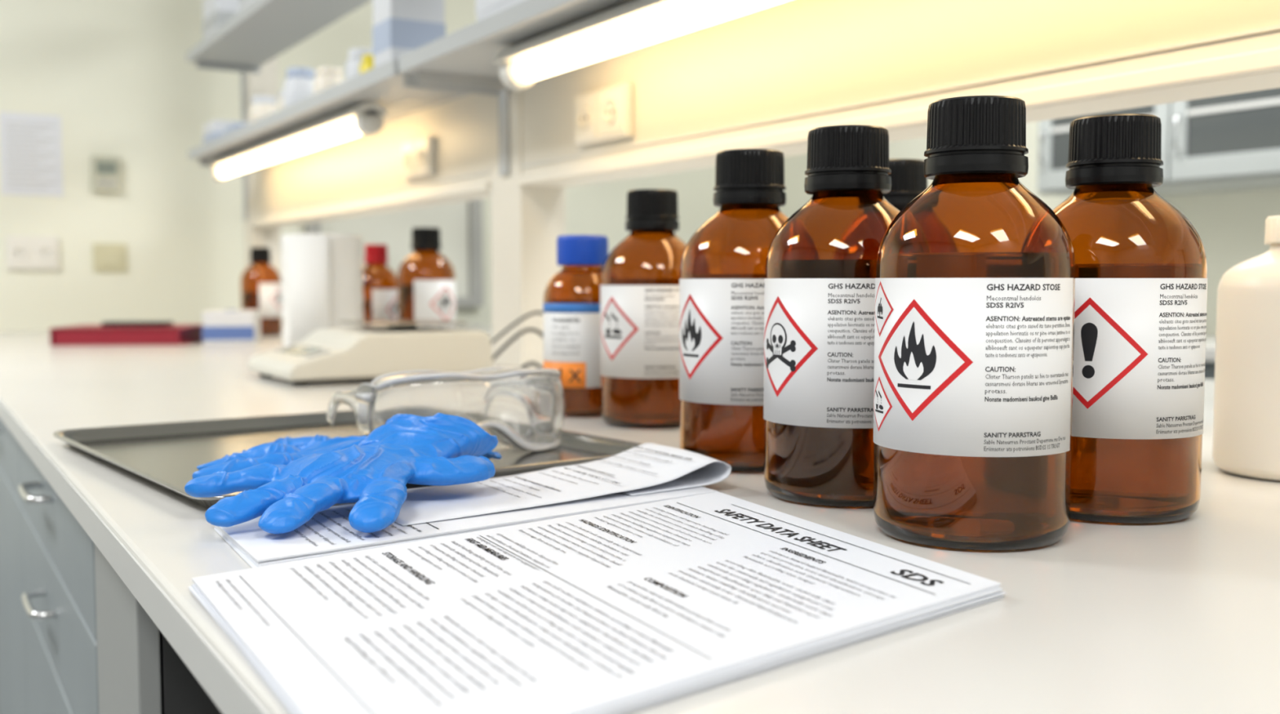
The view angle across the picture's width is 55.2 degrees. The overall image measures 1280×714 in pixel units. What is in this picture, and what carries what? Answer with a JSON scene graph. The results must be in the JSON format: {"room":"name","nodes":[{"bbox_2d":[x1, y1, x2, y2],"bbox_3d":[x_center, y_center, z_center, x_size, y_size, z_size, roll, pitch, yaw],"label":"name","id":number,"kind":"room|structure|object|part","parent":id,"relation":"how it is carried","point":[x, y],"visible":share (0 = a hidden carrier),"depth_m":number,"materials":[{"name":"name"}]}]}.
{"room":"laboratory","nodes":[
{"label":"laboratory","id":0,"kind":"room"},
{"bbox_2d":[0,0,719,331],"bbox_3d":[-1.923,-0.656,4.591,5.900,2.900,0.100,-2,4,-31],"label":"wall","id":1,"kind":"structure","parent":0,"point":[119,79],"depth_m":4.57,"materials":[{"name":"white paint"}]},
{"bbox_2d":[0,111,63,196],"bbox_3d":[-2.174,-0.723,4.373,0.200,0.290,0.003,-2,4,-31],"label":"notice","id":2,"kind":"object","parent":1,"relation":"attached to","point":[31,144],"visible":1,"depth_m":4.37,"materials":[{"name":"white paper"}]},
{"bbox_2d":[5,235,59,270],"bbox_3d":[-2.173,-0.373,4.384,0.170,0.120,0.023,-2,4,-31],"label":"power socket","id":3,"kind":"object","parent":1,"relation":"attached to","point":[23,252],"visible":1,"depth_m":4.38,"materials":[{"name":"white plastic"}]},
{"bbox_2d":[90,155,121,193],"bbox_3d":[-1.958,-0.670,4.491,0.100,0.132,0.033,-2,4,-31],"label":"thermostat","id":4,"kind":"object","parent":1,"relation":"attached to","point":[105,171],"visible":1,"depth_m":4.48,"materials":[{"name":"beige plastic"}]},
{"bbox_2d":[92,243,127,271],"bbox_3d":[-1.955,-0.366,4.520,0.116,0.104,0.018,-2,4,-31],"label":"light switch","id":5,"kind":"object","parent":1,"relation":"attached to","point":[106,257],"visible":1,"depth_m":4.51,"materials":[{"name":"beige plastic"}]},
{"bbox_2d":[304,222,320,233],"bbox_3d":[-1.306,-0.584,4.880,0.050,0.780,0.048,-2,4,-31],"label":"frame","id":6,"kind":"object","parent":1,"relation":"attached to","point":[311,228],"visible":0.02,"depth_m":4.87,"materials":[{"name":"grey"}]},
{"bbox_2d":[455,297,472,306],"bbox_3d":[-1.007,-0.226,5.084,0.650,0.040,0.048,-2,4,-31],"label":"sill","id":7,"kind":"structure","parent":1,"relation":"attached to","point":[460,301],"depth_m":5.21,"materials":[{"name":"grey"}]},
{"bbox_2d":[320,200,468,297],"bbox_3d":[-1.015,-0.596,5.076,0.650,0.700,0.006,-2,4,-31],"label":"pane","id":8,"kind":"object","parent":7,"relation":"on","point":[393,229],"visible":0.36,"depth_m":5.11,"materials":[{"name":"white glass"}]},
{"bbox_2d":[467,199,483,306],"bbox_3d":[-0.707,-0.607,5.242,0.050,0.780,0.048,-2,4,-31],"label":"frame","id":9,"kind":"object","parent":1,"relation":"attached to","point":[475,264],"visible":0.64,"depth_m":5.23,"materials":[{"name":"grey metal"}]},
{"bbox_2d":[779,121,1279,336],"bbox_3d":[2.457,-0.567,3.154,0.100,2.900,6.900,-2,4,-31],"label":"wall","id":10,"kind":"structure","parent":0,"point":[1230,225],"depth_m":4.03,"materials":[{"name":"white paint"}]},
{"bbox_2d":[1037,87,1279,195],"bbox_3d":[2.145,-0.875,3.121,0.443,0.780,2.500,-2,4,-31],"label":"upper cabinet","id":11,"kind":"object","parent":10,"relation":"attached to","point":[1228,142],"visible":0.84,"depth_m":3.60,"materials":[{"name":"grey"}]},
{"bbox_3d":[1.337,-0.694,4.066,0.026,0.110,0.010,-2,4,-31],"label":"door handle","id":12,"kind":"part","parent":11,"relation":"part of","materials":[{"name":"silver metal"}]},
{"bbox_3d":[1.352,-0.942,4.066,0.019,0.645,0.050,-2,4,-31],"label":"door frame","id":13,"kind":"part","parent":11,"relation":"part of","materials":[{"name":"grey"}]},
{"bbox_3d":[1.470,-0.930,3.880,0.006,0.645,0.392,-2,4,-31],"label":"door glass","id":14,"kind":"part","parent":11,"relation":"part of","materials":[{"name":"grey"}]},
{"bbox_3d":[1.467,-0.576,3.900,0.019,0.065,0.492,-2,4,-31],"label":"door frame","id":15,"kind":"part","parent":11,"relation":"part of","materials":[{"name":"grey"}]},
{"bbox_3d":[1.581,-0.918,3.689,0.019,0.645,0.050,-2,4,-31],"label":"door frame","id":16,"kind":"part","parent":11,"relation":"part of","materials":[{"name":"grey metal"}]},
{"bbox_3d":[1.596,-0.667,3.640,0.026,0.110,0.010,-2,4,-31],"label":"door handle","id":17,"kind":"part","parent":11,"relation":"part of","materials":[{"name":"silver metal"}]},
{"bbox_3d":[1.611,-0.915,3.639,0.019,0.645,0.050,-2,4,-31],"label":"door frame","id":18,"kind":"part","parent":11,"relation":"part of","materials":[{"name":"grey metal"}]},
{"bbox_3d":[1.726,-0.549,3.473,0.019,0.065,0.492,-2,4,-31],"label":"door frame","id":19,"kind":"part","parent":11,"relation":"part of","materials":[{"name":"grey"}]},
{"bbox_3d":[1.729,-0.904,3.453,0.006,0.645,0.392,-2,4,-31],"label":"door glass","id":20,"kind":"part","parent":11,"relation":"part of","materials":[{"name":"grey glass"}]},
{"bbox_3d":[-0.110,1.002,1.694,5.900,0.050,6.900,-2,4,-31],"label":"floor","id":21,"kind":"structure","parent":0,"visible":0},
{"bbox_2d":[0,324,1279,713],"bbox_3d":[-0.104,0.488,2.309,1.922,0.900,5.798,-2,4,-31],"label":"lab bench","id":22,"kind":"object","parent":21,"relation":"on","point":[100,561],"visible":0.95,"depth_m":0.85,"materials":[{"name":"laminate"}]},
{"bbox_3d":[-1.375,0.512,2.644,0.019,0.590,0.444,-2,4,-31],"label":"door","id":23,"kind":"part","parent":22,"relation":"part of","materials":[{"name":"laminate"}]},
{"bbox_3d":[-1.258,0.149,2.428,0.019,0.150,0.894,-2,4,-31],"label":"drawer","id":24,"kind":"part","parent":22,"relation":"part of","materials":[{"name":"laminate"}]},
{"bbox_3d":[-1.142,0.536,2.260,0.019,0.590,0.446,-2,4,-31],"label":"door","id":25,"kind":"part","parent":22,"relation":"part of","materials":[{"name":"laminate"}]},
{"bbox_3d":[-0.815,0.183,1.649,0.034,0.010,0.140,-2,4,-31],"label":"drawer handle","id":26,"kind":"part","parent":22,"relation":"part of","materials":[{"name":"silver metal"}]},
{"bbox_3d":[-0.815,0.335,1.658,0.034,0.010,0.140,-2,4,-31],"label":"drawer handle","id":27,"kind":"part","parent":22,"relation":"part of","materials":[{"name":"silver metal"}]},
{"bbox_3d":[-0.792,0.534,1.681,0.019,0.215,0.894,-2,4,-31],"label":"drawer","id":28,"kind":"part","parent":22,"relation":"part of","materials":[{"name":"laminate"}]},
{"bbox_3d":[-0.792,0.197,1.660,0.019,0.150,0.894,-2,4,-31],"label":"drawer","id":29,"kind":"part","parent":22,"relation":"part of","materials":[{"name":"laminate"}]},
{"bbox_3d":[-0.792,0.349,1.669,0.019,0.145,0.894,-2,4,-31],"label":"drawer","id":30,"kind":"part","parent":22,"relation":"part of","materials":[{"name":"laminate"}]},
{"bbox_2d":[49,320,203,346],"bbox_3d":[-1.471,-0.072,3.555,0.365,0.062,0.280,0,4,-6],"label":"ring binder","id":31,"kind":"object","parent":22,"relation":"on","point":[112,332],"visible":0.9,"depth_m":3.43,"materials":[{"name":"red plastic"}]},
{"bbox_3d":[-0.025,0.565,1.321,0.914,0.868,0.022,-2,4,-31],"label":"panel","id":32,"kind":"part","parent":22,"relation":"part of","materials":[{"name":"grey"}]},
{"bbox_2d":[201,309,260,344],"bbox_3d":[-1.199,-0.091,3.601,0.142,0.094,0.242,-1,4,-13],"label":"glove box","id":33,"kind":"object","parent":22,"relation":"on","point":[233,326],"visible":1,"depth_m":3.49,"materials":[{"name":"white cardboard"}]},
{"bbox_2d":[240,247,282,336],"bbox_3d":[-1.241,-0.215,4.013,0.129,0.289,0.129,-2,4,-24],"label":"bottle","id":34,"kind":"object","parent":22,"relation":"on","point":[260,282],"visible":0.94,"depth_m":3.97,"materials":[{"name":"brown glass"}]},
{"bbox_2d":[270,288,281,311],"bbox_3d":[-1.195,-0.196,4.025,0.034,0.087,0.114,-1,4,-14],"label":"print","id":35,"kind":"object","parent":34,"relation":"attached to","point":[275,293],"depth_m":3.98,"materials":[{"name":"black"}]},
{"bbox_2d":[280,233,364,346],"bbox_3d":[-0.716,-0.135,2.772,0.180,0.284,0.191,-2,4,-31],"label":"paper towel roll","id":36,"kind":"object","parent":22,"relation":"on","point":[322,277],"visible":0.75,"depth_m":2.69,"materials":[{"name":"white paper"}]},
{"bbox_2d":[53,409,641,508],"bbox_3d":[-0.311,0.093,1.279,0.458,0.014,0.535,-3,4,-37],"label":"stainless steel tray","id":37,"kind":"object","parent":22,"relation":"on","point":[166,455],"visible":0.35,"depth_m":1.32,"materials":[{"name":"grey metal"}]},
{"bbox_2d":[191,434,502,479],"bbox_3d":[-0.269,0.082,1.090,0.268,0.033,0.184,-3,4,-35],"label":"glove","id":38,"kind":"object","parent":37,"relation":"on","point":[282,451],"visible":0.3,"depth_m":1.05,"materials":[{"name":"blue rubber"}]},
{"bbox_2d":[326,366,565,451],"bbox_3d":[-0.207,0.052,1.325,0.218,0.088,0.218,-2,4,-33],"label":"goggles","id":39,"kind":"object","parent":37,"relation":"on","point":[525,408],"visible":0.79,"depth_m":1.25,"materials":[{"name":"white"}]},
{"bbox_2d":[247,319,493,386],"bbox_3d":[-0.506,-0.014,2.287,0.379,0.104,0.290,-2,4,-31],"label":"laboratory balance","id":40,"kind":"object","parent":22,"relation":"on","point":[357,353],"visible":0.84,"depth_m":2.19,"materials":[{"name":"white plastic"}]},
{"bbox_2d":[362,244,397,327],"bbox_3d":[-0.641,-0.140,2.987,0.110,0.268,0.110,-2,4,-24],"label":"bottle","id":41,"kind":"object","parent":22,"relation":"on","point":[380,287],"visible":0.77,"depth_m":2.94,"materials":[{"name":"brown glass"}]},
{"bbox_2d":[386,294,397,319],"bbox_3d":[-0.604,-0.122,2.996,0.033,0.081,0.101,-1,4,-11],"label":"print","id":42,"kind":"object","parent":41,"relation":"attached to","point":[391,300],"depth_m":2.95,"materials":[{"name":"black"}]},
{"bbox_2d":[397,227,456,328],"bbox_3d":[-0.504,-0.153,2.894,0.135,0.304,0.135,-2,4,-31],"label":"bottle","id":43,"kind":"object","parent":22,"relation":"on","point":[426,278],"visible":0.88,"depth_m":2.84,"materials":[{"name":"brown glass"}]},
{"bbox_3d":[-0.504,-0.144,2.895,0.135,0.288,0.135,-2,4,-31],"label":"glass","id":44,"kind":"part","parent":43,"relation":"part of","materials":[{"name":"orange glass"}]},
{"bbox_2d":[429,286,454,320],"bbox_3d":[-0.455,-0.131,2.884,0.035,0.092,0.119,1,4,13],"label":"print","id":45,"kind":"object","parent":43,"relation":"attached to","point":[442,299],"depth_m":2.84,"materials":[{"name":"black"}]},
{"bbox_2d":[213,443,731,568],"bbox_3d":[-0.114,0.105,0.970,0.462,0.029,0.166,-3,5,-40],"label":"papers","id":46,"kind":"object","parent":22,"relation":"on","point":[646,473],"visible":0.84,"depth_m":0.95,"materials":[{"name":"white paper"}]},
{"bbox_2d":[184,413,497,533],"bbox_3d":[-0.228,0.081,0.937,0.188,0.062,0.252,1,4,20],"label":"glove","id":47,"kind":"object","parent":46,"relation":"on","point":[440,449],"visible":1,"depth_m":0.91,"materials":[{"name":"blue rubber"}]},
{"bbox_2d":[293,509,438,546],"bbox_3d":[-0.205,0.119,0.878,0.095,0.001,0.130,-2,4,-31],"label":"print","id":48,"kind":"object","parent":46,"relation":"on","point":[338,524],"depth_m":0.85},
{"bbox_2d":[477,445,692,497],"bbox_3d":[-0.047,0.096,1.042,0.166,0.018,0.113,-2,4,-31],"label":"print","id":49,"kind":"object","parent":46,"relation":"on","point":[639,466],"depth_m":1.04,"materials":[{"name":"grey paper"}]},
{"bbox_2d":[491,311,543,368],"bbox_3d":[-0.184,-0.021,2.239,0.171,0.125,0.364,-1,4,-20],"label":"power cable","id":50,"kind":"object","parent":22,"relation":"on","point":[502,348],"visible":0.24,"depth_m":2.28,"materials":[{"name":"grey plastic"}]},
{"bbox_3d":[-0.179,-0.023,2.271,0.114,0.124,0.347,-3,4,-35],"label":"cord","id":51,"kind":"part","parent":50,"relation":"part of","materials":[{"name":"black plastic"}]},
{"bbox_3d":[-0.215,-0.005,2.226,0.118,0.096,0.356,-1,4,-11],"label":"cord","id":52,"kind":"part","parent":50,"relation":"part of","materials":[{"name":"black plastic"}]},
{"bbox_2d":[542,235,608,417],"bbox_3d":[-0.077,-0.043,1.649,0.107,0.240,0.107,-2,4,-31],"label":"bottle","id":53,"kind":"object","parent":22,"relation":"on","point":[571,297],"visible":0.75,"depth_m":1.60,"materials":[{"name":"orange glass"}]},
{"bbox_2d":[552,317,581,382],"bbox_3d":[-0.097,-0.010,1.603,0.043,0.085,0.004,2,4,23],"label":"print","id":54,"kind":"object","parent":53,"relation":"on","point":[566,331],"depth_m":1.60,"materials":[{"name":"black"}]},
{"bbox_2d":[188,492,1005,713],"bbox_3d":[-0.017,0.131,0.711,0.507,0.009,0.324,-3,5,-42],"label":"sheet","id":55,"kind":"object","parent":22,"relation":"on","point":[628,610],"visible":1,"depth_m":0.65,"materials":[{"name":"white paper"}]},
{"bbox_2d":[600,188,686,428],"bbox_3d":[0.015,-0.062,1.535,0.130,0.292,0.130,-2,4,-31],"label":"bottle","id":56,"kind":"object","parent":22,"relation":"on","point":[640,277],"visible":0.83,"depth_m":1.48,"materials":[{"name":"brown glass"}]},
{"bbox_2d":[600,288,679,375],"bbox_3d":[0.003,-0.031,1.494,0.121,0.106,0.041,1,4,16],"label":"print","id":57,"kind":"object","parent":56,"relation":"attached to","point":[639,327],"depth_m":1.48,"materials":[{"name":"black"}]},
{"bbox_2d":[186,0,1279,368],"bbox_3d":[-0.083,-0.626,2.090,0.340,1.350,5.520,-2,4,-31],"label":"shelf unit","id":58,"kind":"object","parent":22,"relation":"on","point":[766,77],"visible":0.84,"depth_m":1.99,"materials":[{"name":"beige metal"}]},
{"bbox_2d":[202,0,239,39],"bbox_3d":[-1.311,-1.083,3.939,0.142,0.151,0.202,-2,4,-31],"label":"box","id":59,"kind":"object","parent":58,"relation":"on","point":[215,12],"visible":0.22,"depth_m":3.85,"materials":[{"name":"white cardboard"}]},
{"bbox_2d":[203,120,248,143],"bbox_3d":[-1.363,-0.729,4.047,0.122,0.086,0.162,-2,4,-31],"label":"box","id":60,"kind":"object","parent":58,"relation":"on","point":[214,129],"visible":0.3,"depth_m":3.97,"materials":[{"name":"white"}]},
{"bbox_3d":[-1.008,-0.959,3.282,0.012,0.034,2.010,-2,4,-31],"label":"shelf rail","id":61,"kind":"part","parent":58,"relation":"part of","materials":[{"name":"grey"}]},
{"bbox_2d":[224,122,248,133],"bbox_3d":[-1.234,-0.699,3.835,0.102,0.051,0.142,-2,4,-31],"label":"box","id":62,"kind":"object","parent":58,"relation":"on","point":[235,126],"visible":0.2,"depth_m":3.77,"materials":[{"name":"blue"}]},
{"bbox_2d":[248,95,277,123],"bbox_3d":[-1.115,-0.716,3.637,0.090,0.110,0.090,-2,4,-31],"label":"plastic jar","id":63,"kind":"object","parent":58,"relation":"on","point":[261,106],"visible":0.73,"depth_m":3.60,"materials":[{"name":"beige plastic"}]},
{"bbox_3d":[-1.115,-0.760,3.634,0.074,0.022,0.074,-2,4,-31],"label":"lid","id":64,"kind":"part","parent":63,"relation":"part of","materials":[{"name":"white plastic"}]},
{"bbox_3d":[-1.380,-0.773,4.456,0.104,1.350,0.120,-2,4,-31],"label":"post","id":65,"kind":"part","parent":58,"relation":"part of","materials":[{"name":"beige"}]},
{"bbox_2d":[276,89,284,110],"bbox_3d":[-0.983,-0.700,3.459,0.080,0.100,0.080,-2,4,-31],"label":"plastic jar","id":66,"kind":"object","parent":58,"relation":"on","point":[280,102],"visible":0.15,"depth_m":3.43,"materials":[{"name":"beige plastic"}]},
{"bbox_3d":[-0.983,-0.740,3.457,0.066,0.020,0.066,-2,4,-31],"label":"lid","id":67,"kind":"part","parent":66,"relation":"part of","materials":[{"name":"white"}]},
{"bbox_3d":[-1.008,-0.632,3.303,0.012,0.034,2.010,-2,4,-31],"label":"shelf rail","id":68,"kind":"part","parent":58,"relation":"part of","materials":[{"name":"grey metal"}]},
{"bbox_2d":[207,102,388,181],"bbox_3d":[-1.018,-0.590,3.475,0.080,0.074,1.550,-2,4,-31],"label":"light","id":69,"kind":"object","parent":58,"relation":"attached to","point":[366,118],"visible":1,"depth_m":3.19,"materials":[{"name":"white plastic"}]},
{"bbox_2d":[283,66,315,107],"bbox_3d":[-0.905,-0.703,3.272,0.090,0.130,0.090,-2,4,-31],"label":"plastic jar","id":70,"kind":"object","parent":58,"relation":"on","point":[298,86],"visible":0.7,"depth_m":3.23,"materials":[{"name":"white plastic"}]},
{"bbox_3d":[-0.905,-0.755,3.269,0.074,0.026,0.074,-2,4,-31],"label":"lid","id":71,"kind":"part","parent":70,"relation":"part of","materials":[{"name":"blue plastic"}]},
{"bbox_2d":[313,66,345,94],"bbox_3d":[-0.783,-0.677,3.091,0.080,0.100,0.080,-2,4,-31],"label":"plastic jar","id":72,"kind":"object","parent":58,"relation":"on","point":[326,77],"visible":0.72,"depth_m":3.06,"materials":[{"name":"beige plastic"}]},
{"bbox_3d":[-0.783,-0.717,3.088,0.066,0.020,0.066,-2,4,-31],"label":"lid","id":73,"kind":"part","parent":72,"relation":"part of","materials":[{"name":"beige plastic"}]},
{"bbox_2d":[345,48,372,79],"bbox_3d":[-0.664,-0.678,2.952,0.090,0.120,0.090,-2,4,-31],"label":"plastic jar","id":74,"kind":"object","parent":58,"relation":"on","point":[355,55],"visible":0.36,"depth_m":2.91,"materials":[{"name":"white plastic"}]},
{"bbox_3d":[-0.664,-0.726,2.949,0.074,0.024,0.074,-2,4,-31],"label":"lid","id":75,"kind":"part","parent":74,"relation":"part of","materials":[{"name":"white plastic"}]},
{"bbox_2d":[360,54,373,73],"bbox_3d":[-0.605,-0.645,2.779,0.060,0.075,0.060,-2,4,-31],"label":"plastic jar","id":76,"kind":"object","parent":58,"relation":"on","point":[367,63],"visible":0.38,"depth_m":2.75,"materials":[{"name":"yellow plastic"}]},
{"bbox_3d":[-0.605,-0.675,2.777,0.049,0.015,0.049,-2,4,-31],"label":"lid","id":77,"kind":"part","parent":76,"relation":"part of","materials":[{"name":"yellow plastic"}]},
{"bbox_3d":[-0.813,-0.527,3.532,0.095,0.226,2.070,-2,4,-31],"label":"service panel","id":78,"kind":"part","parent":58,"relation":"part of","materials":[{"name":"beige"}]},
{"bbox_2d":[372,0,445,66],"bbox_3d":[-0.493,-0.697,2.609,0.122,0.201,0.112,-2,4,-31],"label":"box","id":79,"kind":"object","parent":58,"relation":"on","point":[400,27],"visible":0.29,"depth_m":2.56,"materials":[{"name":"white cardboard"}]},
{"bbox_2d":[401,135,435,180],"bbox_3d":[-0.541,-0.481,2.969,0.023,0.092,0.190,-2,4,-31],"label":"power socket","id":80,"kind":"object","parent":58,"relation":"attached to","point":[419,155],"visible":1,"depth_m":2.94,"materials":[{"name":"white plastic"}]},
{"bbox_3d":[0.368,-0.491,1.036,0.012,0.034,3.240,-2,4,-31],"label":"shelf rail","id":81,"kind":"part","parent":58,"relation":"part of","materials":[{"name":"grey"}]},
{"bbox_2d":[475,0,524,21],"bbox_3d":[-0.189,-0.647,2.129,0.122,0.161,0.202,-2,4,-31],"label":"box","id":82,"kind":"object","parent":58,"relation":"on","point":[484,8],"visible":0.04,"depth_m":2.13,"materials":[{"name":"white cardboard"}]},
{"bbox_3d":[-0.238,-0.656,2.573,0.104,1.350,0.150,-2,4,-31],"label":"post","id":83,"kind":"part","parent":58,"relation":"part of","materials":[{"name":"beige"}]},
{"bbox_2d":[574,82,633,146],"bbox_3d":[-0.069,-0.433,2.192,0.023,0.092,0.190,-2,4,-31],"label":"power socket","id":84,"kind":"object","parent":58,"relation":"attached to","point":[605,114],"visible":1,"depth_m":2.17,"materials":[{"name":"white plastic"}]},
{"bbox_2d":[493,0,787,90],"bbox_3d":[0.189,-0.466,1.486,0.080,0.074,1.590,-2,4,-31],"label":"light","id":85,"kind":"object","parent":58,"relation":"attached to","point":[634,24],"visible":1,"depth_m":1.83,"materials":[{"name":"white plastic"}]},
{"bbox_3d":[0.347,-0.408,1.620,0.095,0.226,2.110,-2,4,-31],"label":"service panel","id":86,"kind":"part","parent":58,"relation":"part of","materials":[{"name":"beige paint"}]},
{"bbox_2d":[679,148,788,472],"bbox_3d":[0.106,-0.047,1.194,0.136,0.304,0.136,-2,4,-31],"label":"bottle","id":87,"kind":"object","parent":22,"relation":"on","point":[723,262],"visible":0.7,"depth_m":1.14,"materials":[{"name":"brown glass"}]},
{"bbox_2d":[679,283,764,401],"bbox_3d":[0.086,-0.015,1.155,0.126,0.110,0.043,2,4,27],"label":"print","id":88,"kind":"object","parent":87,"relation":"attached to","point":[722,325],"depth_m":1.14,"materials":[{"name":"black"}]},
{"bbox_2d":[763,124,900,507],"bbox_3d":[0.171,-0.036,1.017,0.136,0.304,0.136,-2,4,-31],"label":"bottle","id":89,"kind":"object","parent":22,"relation":"on","point":[820,266],"visible":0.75,"depth_m":0.97,"materials":[{"name":"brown glass"}]},
{"bbox_2d":[764,283,875,423],"bbox_3d":[0.149,-0.004,0.979,0.126,0.110,0.043,2,4,29],"label":"print","id":90,"kind":"object","parent":89,"relation":"attached to","point":[819,338],"depth_m":0.96,"materials":[{"name":"black"}]},
{"bbox_2d":[882,158,927,210],"bbox_3d":[0.267,-0.053,1.289,0.135,0.304,0.135,-2,4,-24],"label":"bottle","id":91,"kind":"object","parent":22,"relation":"on","point":[908,180],"visible":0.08,"depth_m":1.25,"materials":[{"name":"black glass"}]},
{"bbox_2d":[872,95,1075,551],"bbox_3d":[0.234,-0.026,0.862,0.136,0.304,0.136,-2,4,-31],"label":"bottle","id":92,"kind":"object","parent":22,"relation":"on","point":[974,316],"visible":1,"depth_m":0.81,"materials":[{"name":"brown glass"}]},
{"bbox_2d":[873,280,1070,451],"bbox_3d":[0.218,0.005,0.825,0.132,0.112,0.051,2,4,23],"label":"print","id":93,"kind":"object","parent":92,"relation":"attached to","point":[960,366],"depth_m":0.80,"materials":[{"name":"black"}]},
{"bbox_2d":[1052,113,1207,524],"bbox_3d":[0.366,-0.032,0.952,0.136,0.304,0.136,-2,4,-31],"label":"bottle","id":94,"kind":"object","parent":22,"relation":"on","point":[1141,265],"visible":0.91,"depth_m":0.90,"materials":[{"name":"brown glass"}]},
{"bbox_2d":[1072,284,1206,434],"bbox_3d":[0.366,0.001,0.907,0.126,0.110,0.043,0,4,-1],"label":"print","id":95,"kind":"object","parent":94,"relation":"attached to","point":[1140,349],"depth_m":0.89,"materials":[{"name":"black"}]},
{"bbox_2d":[1212,215,1279,481],"bbox_3d":[0.610,-0.010,1.133,0.140,0.239,0.140,-2,4,-31],"label":"plastic bottle","id":96,"kind":"object","parent":22,"relation":"on","point":[1246,417],"visible":1,"depth_m":1.10,"materials":[{"name":"beige plastic"}]},
{"bbox_2d":[1204,335,1215,380],"bbox_3d":[2.083,0.438,3.107,0.648,0.900,4.900,-2,4,-31],"label":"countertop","id":97,"kind":"structure","parent":21,"relation":"on","point":[1210,360],"depth_m":3.38,"materials":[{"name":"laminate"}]},
{"bbox_2d":[1204,361,1214,380],"bbox_3d":[2.104,0.457,3.121,0.598,0.860,4.900,-2,4,-31],"label":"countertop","id":98,"kind":"structure","parent":97,"relation":"on","point":[1209,366],"depth_m":3.39,"materials":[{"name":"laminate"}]},
{"bbox_2d":[1204,335,1215,362],"bbox_3d":[2.083,0.009,3.080,0.648,0.040,4.900,-2,4,-31],"label":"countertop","id":99,"kind":"structure","parent":97,"relation":"on","point":[1210,340],"depth_m":3.34,"materials":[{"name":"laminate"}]}
]}

